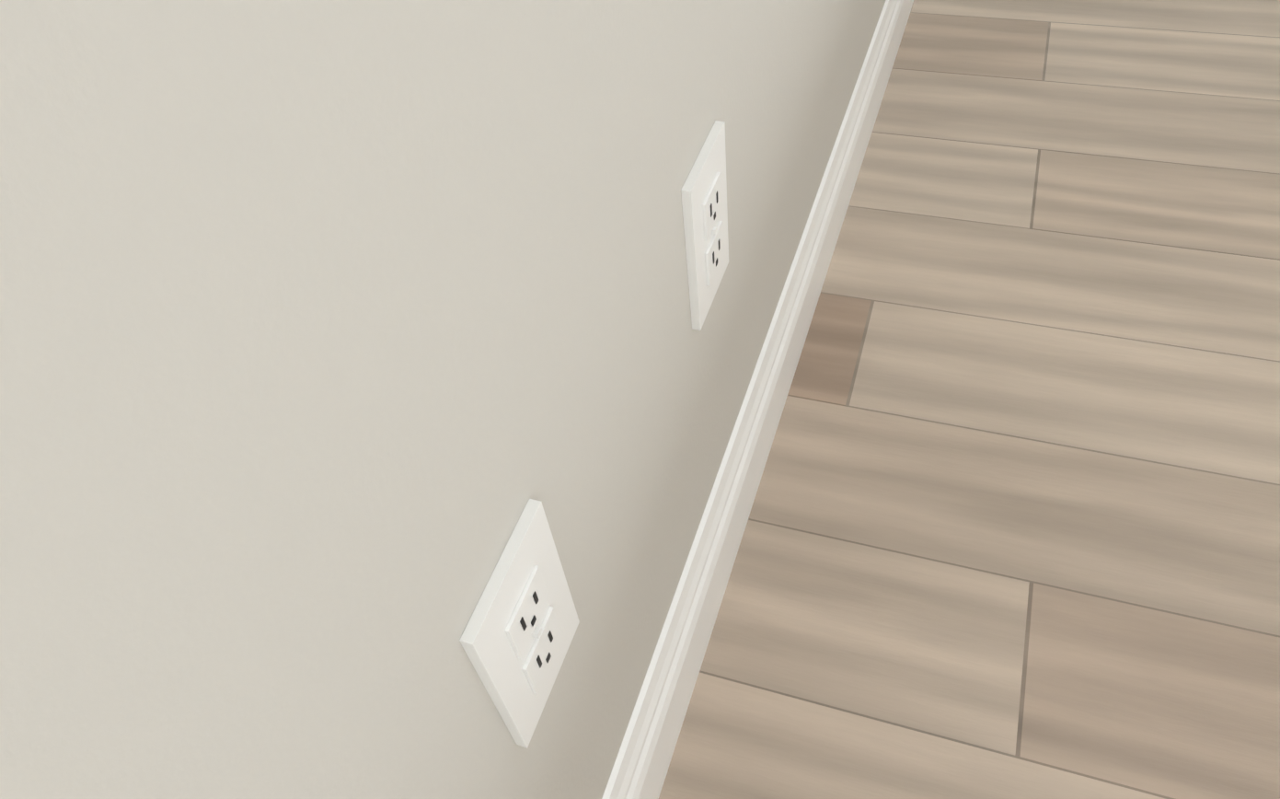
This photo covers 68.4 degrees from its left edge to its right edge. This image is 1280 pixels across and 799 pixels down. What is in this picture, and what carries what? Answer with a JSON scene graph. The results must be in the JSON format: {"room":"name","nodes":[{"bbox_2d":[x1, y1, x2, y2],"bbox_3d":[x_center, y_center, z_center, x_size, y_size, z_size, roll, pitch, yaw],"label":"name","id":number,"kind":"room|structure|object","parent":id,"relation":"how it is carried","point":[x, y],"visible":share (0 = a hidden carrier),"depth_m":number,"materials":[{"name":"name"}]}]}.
{"room":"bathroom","nodes":[
{"label":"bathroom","id":0,"kind":"room"},
{"bbox_2d":[0,0,885,798],"bbox_3d":[-0.399,-0.086,-0.629,0.120,2.740,5.820,12,53,16],"label":"wall","id":1,"kind":"structure","parent":0,"point":[342,342],"depth_m":0.27,"materials":[{"name":"grey paint"}]},
{"bbox_2d":[459,498,579,748],"bbox_3d":[-0.050,0.107,0.436,0.009,0.115,0.070,12,53,16],"label":"electrical outlet","id":2,"kind":"object","parent":1,"relation":"attached to","point":[515,640],"visible":1,"depth_m":0.42,"materials":[{"name":"white plastic"}]},
{"bbox_2d":[680,120,728,330],"bbox_3d":[0.045,-0.109,0.605,0.009,0.115,0.070,12,53,16],"label":"electrical outlet","id":3,"kind":"object","parent":1,"relation":"attached to","point":[704,200],"visible":1,"depth_m":0.59,"materials":[{"name":"white plastic"}]},
{"bbox_2d":[601,0,913,798],"bbox_3d":[-0.332,1.041,0.131,0.015,0.128,4.830,12,53,16],"label":"baseboard","id":4,"kind":"structure","parent":1,"relation":"attached to","point":[651,732],"depth_m":0.87,"materials":[{"name":"white wood"}]},
{"bbox_2d":[658,0,1279,798],"bbox_3d":[2.147,1.285,-0.239,5.580,0.100,5.880,11,52,16],"label":"floor","id":5,"kind":"structure","parent":0,"point":[1012,528],"depth_m":0.95,"materials":[{"name":"beige wood"}]}
]}

